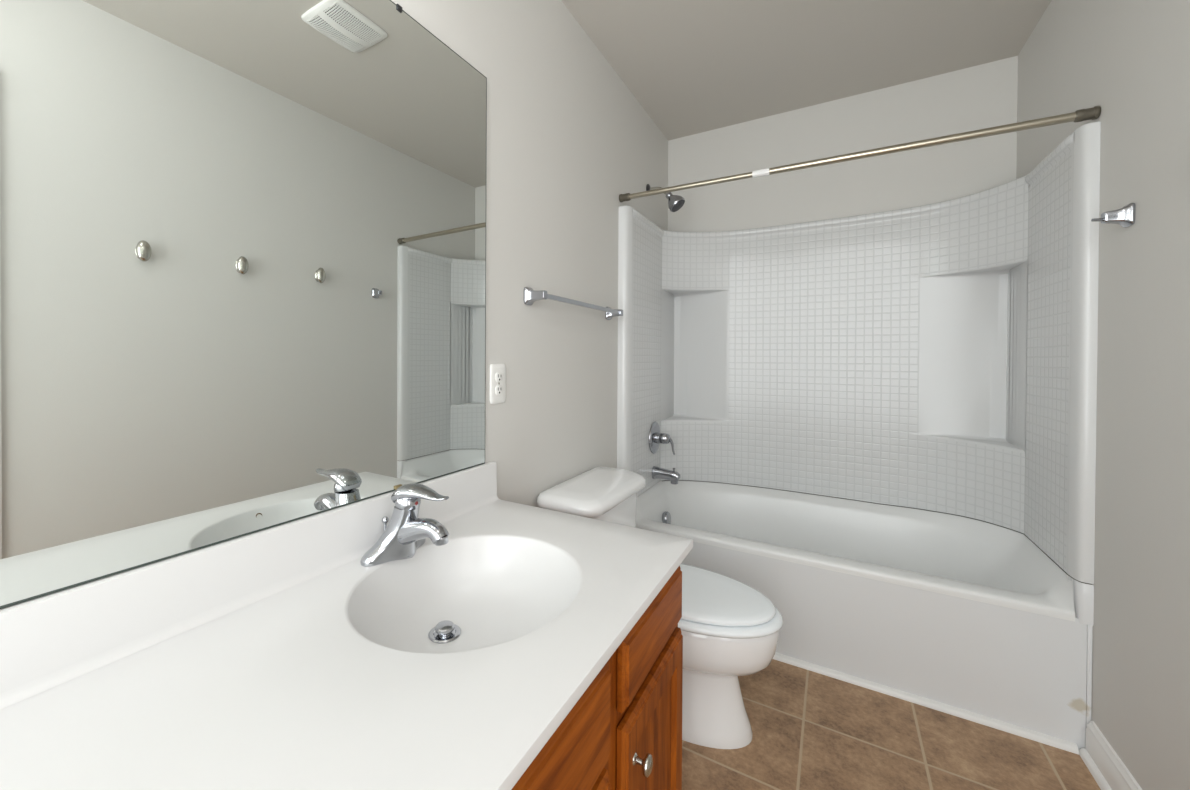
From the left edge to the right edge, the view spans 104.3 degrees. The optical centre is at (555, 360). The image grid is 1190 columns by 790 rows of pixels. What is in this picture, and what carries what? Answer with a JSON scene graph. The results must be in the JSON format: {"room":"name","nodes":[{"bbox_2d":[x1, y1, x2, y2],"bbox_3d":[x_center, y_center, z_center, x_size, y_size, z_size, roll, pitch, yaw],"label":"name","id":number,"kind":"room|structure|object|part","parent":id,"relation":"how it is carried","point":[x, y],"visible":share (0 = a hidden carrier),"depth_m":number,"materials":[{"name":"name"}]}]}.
{"room":"bathroom","nodes":[
{"label":"bathroom","id":0,"kind":"room"},
{"bbox_2d":[391,0,667,507],"bbox_3d":[-0.366,-0.076,1.176,0.120,2.472,4.045,1,1,31],"label":"wall","id":1,"kind":"structure","parent":0,"point":[566,136],"depth_m":1.63,"materials":[{"name":"white paint"}]},
{"bbox_2d":[0,0,486,608],"bbox_3d":[-0.507,-0.256,0.815,0.009,1.107,1.184,1,1,31],"label":"wall mirror","id":2,"kind":"object","parent":1,"relation":"attached to","point":[243,242],"visible":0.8,"depth_m":0.75,"materials":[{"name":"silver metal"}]},
{"bbox_2d":[0,461,499,709],"bbox_3d":[-0.490,0.353,0.828,0.032,0.108,1.219,1,1,31],"label":"backsplash","id":3,"kind":"structure","parent":1,"relation":"attached to","point":[49,641],"depth_m":0.70,"materials":[{"name":"white stone"}]},
{"bbox_2d":[490,363,505,403],"bbox_3d":[-0.170,0.068,1.377,0.009,0.120,0.073,1,1,31],"label":"wall outlet","id":4,"kind":"object","parent":1,"relation":"attached to","point":[497,370],"visible":1,"depth_m":1.37,"materials":[{"name":"white plastic"}]},
{"bbox_2d":[495,385,502,394],"bbox_3d":[-0.168,0.088,1.376,0.004,0.029,0.033,1,1,31],"label":"receptacle","id":5,"kind":"object","parent":4,"relation":"attached to","point":[498,388],"depth_m":1.37,"materials":[{"name":"white plastic"}]},
{"bbox_2d":[496,372,502,381],"bbox_3d":[-0.168,0.049,1.376,0.004,0.029,0.033,1,1,31],"label":"receptacle","id":6,"kind":"object","parent":4,"relation":"attached to","point":[499,375],"depth_m":1.37,"materials":[{"name":"white plastic"}]},
{"bbox_2d":[524,287,622,319],"bbox_3d":[0.101,-0.210,1.760,0.069,0.063,0.672,1,1,31],"label":"towel bar","id":7,"kind":"object","parent":1,"relation":"attached to","point":[530,295],"visible":1,"depth_m":1.58,"materials":[{"name":"silver metal"}]},
{"bbox_3d":[-0.061,-0.211,1.493,0.069,0.059,0.049,1,1,31],"label":"post","id":8,"kind":"part","parent":7,"relation":"part of","materials":[{"name":"silver metal"}]},
{"bbox_3d":[0.262,-0.209,2.026,0.069,0.059,0.049,1,1,31],"label":"post","id":9,"kind":"part","parent":7,"relation":"part of","materials":[{"name":"silver metal"}]},
{"bbox_2d":[646,184,684,211],"bbox_3d":[0.582,-0.861,2.421,0.196,0.169,0.090,1,1,31],"label":"shower","id":10,"kind":"object","parent":1,"relation":"attached to","point":[675,202],"visible":0.83,"depth_m":2.38,"materials":[{"name":"grey metal"}]},
{"bbox_3d":[0.552,-0.894,2.439,0.111,0.062,0.019,1,1,31],"label":"arm","id":11,"kind":"part","parent":10,"relation":"part of","materials":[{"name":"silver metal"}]},
{"bbox_2d":[619,106,1100,201],"bbox_3d":[0.954,-0.746,1.757,1.523,0.049,0.041,1,1,31],"label":"shower curtain rod","id":12,"kind":"object","parent":1,"relation":"attached to","point":[1093,113],"visible":1,"depth_m":1.60,"materials":[{"name":"silver metal"}]},
{"bbox_2d":[561,0,1050,140],"bbox_3d":[0.881,-1.350,0.414,3.020,0.100,4.045,1,1,31],"label":"ceiling","id":13,"kind":"structure","parent":0,"point":[694,66],"depth_m":1.91,"materials":[{"name":"grey paint"}]},
{"bbox_2d":[668,56,1017,529],"bbox_3d":[1.354,-0.077,2.428,1.524,2.472,0.120,1,1,31],"label":"wall","id":14,"kind":"structure","parent":0,"point":[982,96],"depth_m":2.27,"materials":[{"name":"white paint"}]},
{"bbox_2d":[617,121,1100,583],"bbox_3d":[1.131,-0.014,2.062,1.523,1.394,0.735,1,1,31],"label":"tub surround","id":15,"kind":"object","parent":14,"relation":"attached to","point":[930,357],"visible":1,"depth_m":2.15,"materials":[{"name":"plastic"}]},
{"bbox_3d":[0.516,-0.028,2.458,0.059,1.379,0.675,1,1,31],"label":"panel","id":16,"kind":"part","parent":15,"relation":"part of","materials":[{"name":"plastic"}]},
{"bbox_2d":[649,422,674,454],"bbox_3d":[0.569,0.407,2.409,0.108,0.169,0.169,1,1,31],"label":"shower valve","id":17,"kind":"object","parent":15,"relation":"attached to","point":[656,438],"visible":1,"depth_m":2.39,"materials":[{"name":"silver metal"}]},
{"bbox_3d":[0.600,0.440,2.401,0.050,0.102,0.022,0,0,12],"label":"lever","id":18,"kind":"part","parent":17,"relation":"part of","materials":[{"name":"silver metal"}]},
{"bbox_2d":[652,466,679,483],"bbox_3d":[0.580,0.594,2.397,0.142,0.081,0.058,1,1,31],"label":"tub spout","id":19,"kind":"object","parent":15,"relation":"attached to","point":[657,472],"visible":1,"depth_m":2.38,"materials":[{"name":"silver metal"}]},
{"bbox_3d":[1.246,-0.015,2.241,1.435,1.394,0.309,1,1,31],"label":"panel","id":20,"kind":"part","parent":15,"relation":"part of","materials":[{"name":"plastic"}]},
{"bbox_3d":[1.759,-0.024,1.675,0.048,1.363,0.623,1,1,31],"label":"panel","id":21,"kind":"part","parent":15,"relation":"part of","materials":[{"name":"plastic"}]},
{"bbox_2d":[682,659,1100,789],"bbox_3d":[0.867,1.222,0.434,3.020,0.100,4.045,1,1,31],"label":"floor","id":22,"kind":"structure","parent":0,"point":[811,730],"depth_m":1.38,"materials":[{"name":"tile"}]},
{"bbox_2d":[511,565,682,789],"bbox_3d":[-0.248,0.796,0.676,0.612,0.734,1.182,1,1,31],"label":"vanity cabinet","id":23,"kind":"object","parent":22,"relation":"on","point":[624,732],"visible":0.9,"depth_m":0.76,"materials":[{"name":"brown wood"}]},
{"bbox_2d":[0,461,692,789],"bbox_3d":[-0.252,0.419,0.685,0.588,0.235,1.220,1,1,31],"label":"countertop","id":24,"kind":"structure","parent":23,"relation":"on","point":[272,658],"depth_m":0.62,"materials":[{"name":"white stone"}]},
{"bbox_2d":[360,483,448,566],"bbox_3d":[-0.313,0.330,0.937,0.148,0.152,0.181,0,1,-34],"label":"sink faucet","id":25,"kind":"object","parent":24,"relation":"on","point":[405,532],"visible":1,"depth_m":0.93,"materials":[{"name":"silver metal"}]},
{"bbox_3d":[-0.367,0.368,0.995,0.015,0.061,0.015,1,1,31],"label":"lift rod","id":26,"kind":"part","parent":25,"relation":"part of","materials":[{"name":"silver metal"}]},
{"bbox_3d":[-0.271,0.280,0.934,0.139,0.051,0.056,1,1,31],"label":"handle","id":27,"kind":"part","parent":25,"relation":"part of","materials":[{"name":"silver metal"}]},
{"bbox_3d":[-0.275,0.355,0.937,0.143,0.073,0.058,1,1,31],"label":"spout","id":28,"kind":"part","parent":25,"relation":"part of","materials":[{"name":"silver metal"}]},
{"bbox_2d":[348,536,579,652],"bbox_3d":[-0.156,0.473,0.861,0.396,0.126,0.434,1,1,31],"label":"sink basin","id":29,"kind":"object","parent":24,"relation":"in","point":[465,594],"depth_m":0.95,"materials":[{"name":"white ceramic"}]},
{"bbox_3d":[-0.018,0.525,0.537,0.019,0.143,0.370,1,1,31],"label":"drawer","id":30,"kind":"part","parent":23,"relation":"part of","materials":[{"name":"brown wood"}]},
{"bbox_3d":[-0.019,0.833,0.540,0.019,0.428,0.370,1,1,31],"label":"door","id":31,"kind":"part","parent":23,"relation":"part of","materials":[{"name":"brown wood"}]},
{"bbox_3d":[-0.038,0.754,0.549,0.024,0.645,1.182,1,1,31],"label":"frame","id":32,"kind":"part","parent":23,"relation":"part of","materials":[{"name":"brown wood"}]},
{"bbox_3d":[0.145,0.665,0.761,0.030,0.032,0.032,1,1,31],"label":"knob","id":33,"kind":"part","parent":23,"relation":"part of","materials":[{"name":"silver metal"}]},
{"bbox_3d":[0.189,0.509,0.878,0.019,0.116,0.320,1,1,31],"label":"drawer","id":34,"kind":"part","parent":23,"relation":"part of","materials":[{"name":"brown wood"}]},
{"bbox_3d":[0.190,0.820,0.885,0.019,0.450,0.330,1,1,31],"label":"door","id":35,"kind":"part","parent":23,"relation":"part of","materials":[{"name":"brown wood"}]},
{"bbox_2d":[537,467,782,748],"bbox_3d":[0.361,0.801,1.555,0.732,0.719,0.510,1,1,31],"label":"toilet","id":36,"kind":"object","parent":22,"relation":"on","point":[730,629],"visible":0.5,"depth_m":1.41,"materials":[{"name":"white ceramic"}]},
{"bbox_3d":[0.155,0.463,1.679,0.246,0.047,0.510,1,1,31],"label":"tank lid","id":37,"kind":"part","parent":36,"relation":"part of","materials":[{"name":"white ceramic"}]},
{"bbox_3d":[0.148,0.645,1.688,0.209,0.317,0.436,1,1,31],"label":"tank","id":38,"kind":"part","parent":36,"relation":"part of","materials":[{"name":"white ceramic"}]},
{"bbox_3d":[0.462,0.752,1.503,0.467,0.023,0.344,1,1,31],"label":"lid","id":39,"kind":"part","parent":36,"relation":"part of","materials":[{"name":"white plastic"}]},
{"bbox_3d":[0.386,0.976,1.549,0.657,0.369,0.360,1,1,31],"label":"bowl","id":40,"kind":"part","parent":36,"relation":"part of","materials":[{"name":"white ceramic"}]},
{"bbox_3d":[0.470,0.778,1.498,0.487,0.023,0.376,1,1,31],"label":"seat","id":41,"kind":"part","parent":36,"relation":"part of","materials":[{"name":"white plastic"}]},
{"bbox_2d":[636,480,1093,749],"bbox_3d":[1.121,0.906,2.059,1.523,0.508,0.714,1,1,31],"label":"bathtub","id":42,"kind":"object","parent":22,"relation":"on","point":[963,612],"visible":0.9,"depth_m":1.68,"materials":[{"name":"white"}]},
{"bbox_3d":[0.578,0.825,2.399,0.039,0.077,0.076,1,1,31],"label":"overflow plate","id":43,"kind":"part","parent":42,"relation":"part of","materials":[{"name":"silver metal"}]},
{"bbox_2d":[636,481,1074,621],"bbox_3d":[1.126,0.873,2.057,1.439,0.436,0.709,1,1,31],"label":"basin","id":44,"kind":"object","parent":42,"relation":"in","point":[816,558],"depth_m":1.89,"materials":[{"name":"white"}]},
{"bbox_2d":[773,652,1078,754],"bbox_3d":[0.921,1.152,1.760,1.489,0.020,0.020,1,1,31],"label":"trim","id":45,"kind":"structure","parent":42,"relation":"attached to","point":[1049,740],"depth_m":1.54,"materials":[{"name":"white paint"}]},
{"bbox_2d":[1012,0,1189,789],"bbox_3d":[1.038,-0.062,0.325,0.115,2.472,4.045,1,1,31],"label":"wall","id":46,"kind":"structure","parent":0,"point":[1130,59],"depth_m":1.17,"materials":[{"name":"white paint"}]},
{"bbox_2d":[1079,721,1141,789],"bbox_3d":[1.151,1.118,0.671,0.030,0.108,1.623,1,1,31],"label":"baseboard","id":47,"kind":"structure","parent":46,"relation":"attached to","point":[1108,770],"depth_m":1.27,"materials":[{"name":"white paint"}]},
{"bbox_2d":[1091,203,1135,227],"bbox_3d":[1.477,-0.382,1.226,0.073,0.059,0.049,1,1,31],"label":"robe hook","id":48,"kind":"object","parent":46,"relation":"attached to","point":[1125,216],"visible":1,"depth_m":1.21,"materials":[{"name":"silver metal"}]}
]}

